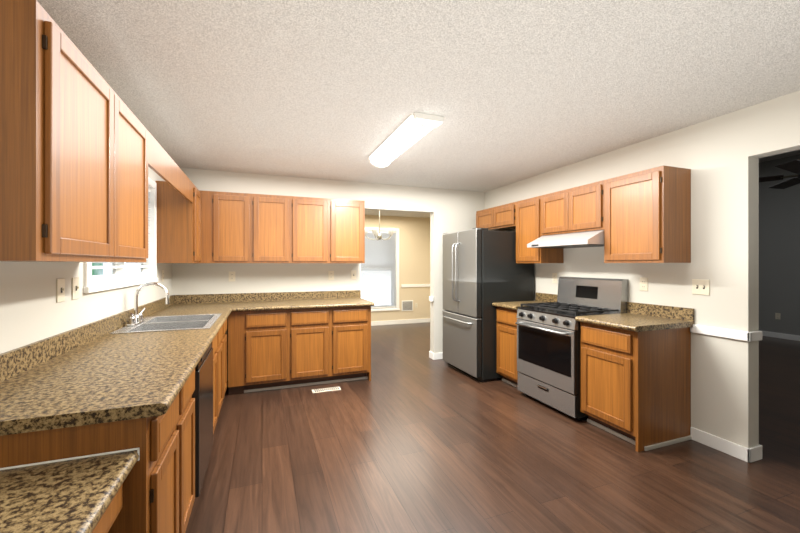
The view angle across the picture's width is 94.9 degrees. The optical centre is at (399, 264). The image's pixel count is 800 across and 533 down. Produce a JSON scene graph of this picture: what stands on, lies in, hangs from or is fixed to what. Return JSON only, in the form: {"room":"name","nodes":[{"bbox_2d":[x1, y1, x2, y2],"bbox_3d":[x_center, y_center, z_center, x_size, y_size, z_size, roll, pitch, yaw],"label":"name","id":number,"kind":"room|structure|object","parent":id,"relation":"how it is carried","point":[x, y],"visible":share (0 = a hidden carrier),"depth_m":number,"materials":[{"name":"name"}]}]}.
{"room":"kitchen","nodes":[
{"label":"kitchen","id":0,"kind":"room"},
{"bbox_2d":[0,167,171,353],"bbox_3d":[-2.023,0.140,2.541,0.120,2.440,9.820,0,0,-21],"label":"wall","id":1,"kind":"structure","parent":0,"point":[32,310],"depth_m":1.74,"materials":[{"name":"grey paint"}]},
{"bbox_2d":[56,278,64,302],"bbox_3d":[-1.680,0.130,1.826,0.018,0.116,0.072,0,0,-21],"label":"light switch","id":2,"kind":"object","parent":1,"relation":"attached to","point":[60,290],"depth_m":1.82,"materials":[{"name":"beige plastic"}]},
{"bbox_2d":[0,0,147,261],"bbox_3d":[-1.411,-0.398,1.558,0.330,0.775,1.110,0,0,-21],"label":"upper cabinet","id":3,"kind":"object","parent":1,"relation":"attached to","point":[73,160],"visible":1,"depth_m":1.21,"materials":[{"name":"brown wood"}]},
{"bbox_2d":[146,129,192,202],"bbox_3d":[-1.750,-0.690,2.841,0.020,0.190,1.526,0,0,-21],"label":"window valance","id":4,"kind":"object","parent":3,"relation":"attached to","point":[162,164],"visible":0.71,"depth_m":2.60,"materials":[{"name":"brown wood"}]},
{"bbox_2d":[72,277,78,299],"bbox_3d":[-1.735,0.130,1.971,0.018,0.116,0.072,0,0,-21],"label":"light switch","id":5,"kind":"object","parent":1,"relation":"attached to","point":[75,281],"depth_m":1.96,"materials":[{"name":"beige plastic"}]},
{"bbox_2d":[83,177,157,292],"bbox_3d":[-2.080,-0.298,2.733,0.148,0.924,1.480,0,0,-21],"label":"kitchen window","id":6,"kind":"structure","parent":1,"relation":"in","point":[101,276],"depth_m":2.93,"materials":[{"name":"white"}]},
{"bbox_2d":[156,181,203,262],"bbox_3d":[-2.210,-0.398,3.682,0.330,0.774,0.368,0,0,-21],"label":"upper cabinet","id":7,"kind":"object","parent":1,"relation":"attached to","point":[180,222],"depth_m":3.52,"materials":[{"name":"brown wood"}]},
{"bbox_2d":[172,168,483,380],"bbox_3d":[-0.601,0.140,4.881,4.190,2.440,0.120,0,0,-21],"label":"wall","id":8,"kind":"structure","parent":0,"point":[449,211],"depth_m":4.66,"materials":[{"name":"grey paint"}]},
{"bbox_2d":[204,193,207,262],"bbox_3d":[-2.319,-0.398,3.971,0.330,0.774,0.370,0,0,-21],"label":"upper cabinet","id":9,"kind":"object","parent":8,"relation":"attached to","point":[205,194],"depth_m":3.93,"materials":[{"name":"brown wood"}]},
{"bbox_2d":[229,272,234,280],"bbox_3d":[-1.969,0.144,4.298,0.072,0.116,0.009,0,0,-21],"label":"outlet","id":10,"kind":"object","parent":8,"relation":"attached to","point":[231,274],"depth_m":4.29,"materials":[{"name":"beige plastic"}]},
{"bbox_2d":[208,191,259,262],"bbox_3d":[-1.857,-0.398,4.166,0.475,0.774,0.330,0,0,-21],"label":"upper cabinet","id":11,"kind":"object","parent":8,"relation":"attached to","point":[216,227],"depth_m":4.01,"materials":[{"name":"brown wood"}]},
{"bbox_2d":[260,194,291,262],"bbox_3d":[-1.508,-0.398,4.297,0.420,0.774,0.330,0,0,-21],"label":"upper cabinet","id":12,"kind":"object","parent":8,"relation":"attached to","point":[275,210],"depth_m":4.17,"materials":[{"name":"brown wood"}]},
{"bbox_2d":[292,196,331,262],"bbox_3d":[-1.106,-0.398,4.448,0.440,0.774,0.330,0,0,-21],"label":"upper cabinet","id":13,"kind":"object","parent":8,"relation":"attached to","point":[311,217],"depth_m":4.31,"materials":[{"name":"brown wood"}]},
{"bbox_2d":[328,271,333,279],"bbox_3d":[-0.883,0.144,4.706,0.072,0.116,0.009,0,0,-21],"label":"outlet","id":14,"kind":"object","parent":8,"relation":"attached to","point":[330,275],"depth_m":4.70,"materials":[{"name":"beige plastic"}]},
{"bbox_2d":[332,199,364,262],"bbox_3d":[-0.694,-0.398,4.603,0.440,0.774,0.330,0,0,-21],"label":"upper cabinet","id":15,"kind":"object","parent":8,"relation":"attached to","point":[348,216],"depth_m":4.46,"materials":[{"name":"brown wood"}]},
{"bbox_2d":[351,270,355,278],"bbox_3d":[-0.604,0.140,4.805,0.072,0.116,0.018,0,0,-21],"label":"outlet","id":16,"kind":"object","parent":8,"relation":"attached to","point":[353,272],"depth_m":4.81,"materials":[{"name":"beige plastic"}]},
{"bbox_2d":[432,352,442,359],"bbox_3d":[0.871,1.312,5.365,0.854,0.095,0.017,0,0,-21],"label":"baseboard","id":17,"kind":"structure","parent":8,"relation":"attached to","point":[435,356],"depth_m":5.23,"materials":[{"name":"white wood"}]},
{"bbox_2d":[365,210,429,320],"bbox_3d":[-0.239,0.140,5.083,5.010,2.440,0.004,0,0,-21],"label":"wall","id":18,"kind":"structure","parent":0,"point":[414,250],"depth_m":5.22,"materials":[{"name":"beige paint"}]},
{"bbox_2d":[361,227,399,311],"bbox_3d":[-0.505,0.117,8.192,1.020,1.854,0.148,0,0,-21],"label":"dining window","id":19,"kind":"structure","parent":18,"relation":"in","point":[380,277],"depth_m":8.21,"materials":[{"name":"white glass"}]},
{"bbox_2d":[371,318,429,325],"bbox_3d":[-1.333,1.312,7.823,4.890,0.095,0.017,0,0,-21],"label":"baseboard","id":20,"kind":"structure","parent":18,"relation":"attached to","point":[390,322],"depth_m":8.31,"materials":[{"name":"white wood"}]},
{"bbox_2d":[402,300,412,310],"bbox_3d":[0.169,0.950,8.389,0.280,0.240,0.014,0,0,-21],"label":"air vent","id":21,"kind":"object","parent":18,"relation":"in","point":[407,305],"visible":1,"depth_m":8.38,"materials":[{"name":"white plastic"}]},
{"bbox_2d":[401,284,429,286],"bbox_3d":[0.481,0.497,8.499,0.960,0.065,0.028,0,0,-21],"label":"trim","id":22,"kind":"structure","parent":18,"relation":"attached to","point":[406,285],"depth_m":8.45,"materials":[{"name":"white wood"}]},
{"bbox_2d":[37,0,799,217],"bbox_3d":[0.267,-1.110,3.412,5.500,0.060,10.200,0,0,-21],"label":"ceiling","id":23,"kind":"structure","parent":0,"point":[511,91],"depth_m":2.10,"materials":[{"name":"white paint"}]},
{"bbox_2d":[365,211,394,239],"bbox_3d":[-0.379,-0.756,6.667,0.634,0.644,0.609,0,0,-21],"label":"dining chandelier","id":24,"kind":"object","parent":23,"relation":"hanging from","point":[375,231],"visible":0.88,"depth_m":6.60,"materials":[{"name":"white glass"}]},
{"bbox_2d":[368,112,443,167],"bbox_3d":[0.002,-1.032,3.206,0.260,0.091,1.204,0,0,-21],"label":"ceiling light fixture","id":25,"kind":"object","parent":23,"relation":"attached to","point":[409,131],"visible":1,"depth_m":2.96,"materials":[{"name":"white plastic"}]},
{"bbox_2d":[185,322,799,532],"bbox_3d":[2.607,1.390,4.292,10.500,0.060,10.200,0,0,-21],"label":"floor","id":26,"kind":"structure","parent":0,"point":[411,436],"depth_m":2.48,"materials":[{"name":"brown wood"}]},
{"bbox_2d":[0,369,194,532],"bbox_3d":[-1.224,0.922,1.460,0.612,0.875,0.815,0,0,-21],"label":"base cabinet","id":27,"kind":"object","parent":26,"relation":"on","point":[159,489],"visible":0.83,"depth_m":1.18,"materials":[{"name":"brown wood"}]},
{"bbox_2d":[92,484,122,532],"bbox_3d":[-0.648,0.996,-0.172,0.542,0.728,2.635,0,0,-21],"label":"base cabinet","id":28,"kind":"object","parent":26,"relation":"on","point":[108,517],"visible":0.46,"depth_m":1.03,"materials":[{"name":"brown wood"}]},
{"bbox_2d":[0,448,139,532],"bbox_3d":[-0.634,0.560,-0.165,0.573,0.140,2.638,0,0,-21],"label":"countertop","id":29,"kind":"structure","parent":28,"relation":"on","point":[72,495],"depth_m":0.95,"materials":[{"name":"stone"}]},
{"bbox_2d":[190,342,212,514],"bbox_3d":[-1.454,0.926,2.134,0.595,0.868,0.594,0,0,-21],"label":"dishwasher","id":30,"kind":"object","parent":26,"relation":"on","point":[202,394],"visible":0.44,"depth_m":2.10,"materials":[{"name":"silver metal"}]},
{"bbox_2d":[212,335,223,433],"bbox_3d":[-1.729,1.010,2.803,0.612,0.700,0.835,0,0,-21],"label":"base cabinet","id":31,"kind":"object","parent":26,"relation":"on","point":[219,344],"depth_m":2.93,"materials":[{"name":"brown wood"}]},
{"bbox_2d":[217,319,226,394],"bbox_3d":[-1.957,0.922,3.410,0.612,0.876,0.461,0,0,-21],"label":"base cabinet","id":32,"kind":"object","parent":26,"relation":"on","point":[223,329],"depth_m":3.52,"materials":[{"name":"brown wood"}]},
{"bbox_2d":[0,293,235,435],"bbox_3d":[-1.642,0.414,2.632,0.655,0.140,3.353,0,0,-21],"label":"countertop","id":33,"kind":"structure","parent":32,"relation":"on","point":[95,372],"depth_m":1.50,"materials":[{"name":"stone"}]},
{"bbox_2d":[126,282,169,325],"bbox_3d":[-1.856,0.285,2.734,0.240,0.304,0.321,0,0,-21],"label":"faucet","id":34,"kind":"object","parent":33,"relation":"on","point":[136,318],"visible":1,"depth_m":2.70,"materials":[{"name":"silver metal"}]},
{"bbox_2d":[109,314,220,333],"bbox_3d":[-1.711,0.526,2.789,0.570,0.177,0.785,0,0,-21],"label":"sink","id":35,"kind":"object","parent":33,"relation":"in","point":[175,322],"visible":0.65,"depth_m":2.79,"materials":[{"name":"grey metal"}]},
{"bbox_2d":[240,309,291,393],"bbox_3d":[-1.510,0.922,4.146,0.450,0.876,0.612,0,0,-21],"label":"base cabinet","id":36,"kind":"object","parent":26,"relation":"on","point":[276,349],"depth_m":3.87,"materials":[{"name":"brown wood"}]},
{"bbox_2d":[232,290,374,311],"bbox_3d":[-1.101,0.414,4.262,1.493,0.140,0.683,0,0,-21],"label":"countertop","id":37,"kind":"structure","parent":36,"relation":"on","point":[349,298],"depth_m":4.36,"materials":[{"name":"stone"}]},
{"bbox_2d":[292,308,331,386],"bbox_3d":[-1.089,0.922,4.304,0.450,0.876,0.612,0,0,-21],"label":"base cabinet","id":38,"kind":"object","parent":26,"relation":"on","point":[311,328],"depth_m":4.04,"materials":[{"name":"brown wood"}]},
{"bbox_2d":[312,387,340,392],"bbox_3d":[-0.795,1.356,3.964,0.300,0.006,0.100,0,0,-21],"label":"floor vent","id":39,"kind":"object","parent":26,"relation":"in","point":[325,389],"visible":1,"depth_m":3.96,"materials":[{"name":"beige metal"}]},
{"bbox_2d":[332,306,370,382],"bbox_3d":[-0.658,0.922,4.466,0.470,0.876,0.612,0,0,-21],"label":"base cabinet","id":40,"kind":"object","parent":26,"relation":"on","point":[351,326],"depth_m":4.19,"materials":[{"name":"brown wood"}]},
{"bbox_2d":[443,228,533,382],"bbox_3d":[1.072,0.472,4.700,0.881,1.775,0.845,0,0,-21],"label":"refrigerator","id":41,"kind":"object","parent":26,"relation":"on","point":[483,270],"visible":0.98,"depth_m":4.32,"materials":[{"name":"silver metal"}]},
{"bbox_2d":[497,307,518,387],"bbox_3d":[1.456,0.922,4.160,0.602,0.875,0.420,0,0,-21],"label":"base cabinet","id":42,"kind":"object","parent":26,"relation":"on","point":[507,345],"visible":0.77,"depth_m":4.06,"materials":[{"name":"brown wood"}]},
{"bbox_2d":[492,292,556,309],"bbox_3d":[1.436,0.414,4.153,0.645,0.140,0.420,0,0,-21],"label":"countertop","id":43,"kind":"structure","parent":42,"relation":"on","point":[543,297],"depth_m":4.22,"materials":[{"name":"stone"}]},
{"bbox_2d":[515,277,627,420],"bbox_3d":[1.618,0.749,3.578,0.709,1.222,0.760,0,0,-21],"label":"gas range","id":44,"kind":"object","parent":26,"relation":"on","point":[548,351],"visible":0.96,"depth_m":3.44,"materials":[{"name":"silver metal"}]},
{"bbox_2d":[580,322,691,451],"bbox_3d":[1.897,0.922,2.989,0.602,0.875,0.528,0,0,-21],"label":"base cabinet","id":45,"kind":"object","parent":26,"relation":"on","point":[635,388],"visible":0.96,"depth_m":2.79,"materials":[{"name":"brown wood"}]},
{"bbox_2d":[575,302,693,331],"bbox_3d":[1.879,0.414,2.976,0.645,0.140,0.539,0,0,-21],"label":"countertop","id":46,"kind":"structure","parent":45,"relation":"on","point":[638,317],"depth_m":2.94,"materials":[{"name":"stone"}]},
{"bbox_2d":[759,330,799,340],"bbox_3d":[7.792,1.312,4.542,0.017,0.095,6.420,0,0,-21],"label":"baseboard","id":47,"kind":"structure","parent":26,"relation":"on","point":[764,333],"depth_m":6.71,"materials":[{"name":"white"}]},
{"bbox_2d":[484,91,799,447],"bbox_3d":[2.476,0.140,2.480,0.120,2.440,6.540,0,0,-21],"label":"wall","id":48,"kind":"structure","parent":0,"point":[719,156],"depth_m":2.71,"materials":[{"name":"grey paint"}]},
{"bbox_2d":[476,203,511,230],"bbox_3d":[1.359,-0.598,4.805,0.330,0.285,0.860,0,0,-21],"label":"upper cabinet","id":49,"kind":"object","parent":48,"relation":"attached to","point":[498,218],"depth_m":4.72,"materials":[{"name":"brown wood"}]},
{"bbox_2d":[512,197,563,262],"bbox_3d":[1.584,-0.375,4.206,0.330,0.730,0.420,0,0,-21],"label":"upper cabinet","id":50,"kind":"object","parent":48,"relation":"attached to","point":[523,211],"depth_m":4.13,"materials":[{"name":"brown wood"}]},
{"bbox_2d":[552,273,556,282],"bbox_3d":[1.764,0.161,4.188,0.009,0.116,0.072,0,0,-21],"label":"outlet","id":51,"kind":"object","parent":48,"relation":"attached to","point":[554,275],"depth_m":4.19,"materials":[{"name":"beige plastic"}]},
{"bbox_2d":[527,230,603,248],"bbox_3d":[1.714,-0.237,3.614,0.503,0.134,0.772,0,0,-21],"label":"range hood","id":52,"kind":"object","parent":48,"relation":"attached to","point":[581,239],"visible":0.87,"depth_m":3.45,"materials":[{"name":"white metal"}]},
{"bbox_2d":[536,181,599,236],"bbox_3d":[1.795,-0.522,3.645,0.330,0.435,0.780,0,0,-21],"label":"upper cabinet","id":53,"kind":"object","parent":48,"relation":"attached to","point":[576,209],"depth_m":3.57,"materials":[{"name":"brown wood"}]},
{"bbox_2d":[640,277,647,290],"bbox_3d":[2.132,0.175,3.210,0.009,0.116,0.072,0,0,-21],"label":"outlet","id":54,"kind":"object","parent":48,"relation":"attached to","point":[643,281],"depth_m":3.21,"materials":[{"name":"beige plastic"}]},
{"bbox_2d":[600,165,690,262],"bbox_3d":[2.022,-0.375,3.041,0.330,0.730,0.510,0,0,-21],"label":"upper cabinet","id":55,"kind":"object","parent":48,"relation":"attached to","point":[643,216],"depth_m":2.86,"materials":[{"name":"brown wood"}]},
{"bbox_2d":[692,279,709,294],"bbox_3d":[2.284,0.175,2.793,0.018,0.116,0.118,0,0,-21],"label":"light switch","id":56,"kind":"object","parent":48,"relation":"attached to","point":[700,287],"depth_m":2.79,"materials":[{"name":"beige plastic"}]},
{"bbox_2d":[691,427,752,462],"bbox_3d":[2.328,1.312,2.682,0.014,0.095,0.370,0,0,-21],"label":"baseboard","id":57,"kind":"structure","parent":48,"relation":"attached to","point":[750,455],"depth_m":2.65,"materials":[{"name":"white wood"}]},
{"bbox_2d":[690,324,754,341],"bbox_3d":[2.326,0.497,2.677,0.022,0.065,0.378,0,0,-21],"label":"trim","id":58,"kind":"structure","parent":48,"relation":"attached to","point":[731,334],"depth_m":2.64,"materials":[{"name":"white wood"}]},
{"bbox_2d":[752,445,761,460],"bbox_3d":[1.954,1.312,4.044,0.043,0.095,3.184,0,0,-21],"label":"baseboard","id":59,"kind":"structure","parent":48,"relation":"attached to","point":[757,450],"depth_m":2.54,"materials":[{"name":"white wood"}]},
{"bbox_2d":[759,150,799,335],"bbox_3d":[2.513,-0.290,2.558,0.004,3.300,6.660,0,0,-21],"label":"wall","id":60,"kind":"structure","parent":0,"point":[779,250],"depth_m":2.44,"materials":[{"name":"grey paint"}]},
{"bbox_2d":[775,313,779,319],"bbox_3d":[6.961,0.960,6.761,0.009,0.116,0.072,0,0,-21],"label":"outlet plates","id":61,"kind":"object","parent":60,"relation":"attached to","point":[777,315],"visible":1,"depth_m":6.76,"materials":[{"name":"beige plastic"}]},
{"bbox_2d":[759,150,799,162],"bbox_3d":[5.327,-1.970,3.519,5.950,0.060,6.840,0,0,-21],"label":"ceiling","id":62,"kind":"structure","parent":0,"point":[782,155],"depth_m":6.62,"materials":[{"name":"paint"}]},
{"bbox_2d":[759,160,799,188],"bbox_3d":[3.766,-1.319,3.314,1.386,1.238,1.394,0,0,-21],"label":"ceiling fan","id":63,"kind":"object","parent":62,"relation":"hanging from","point":[793,166],"depth_m":3.49,"materials":[{"name":"brown metal"}]}
]}

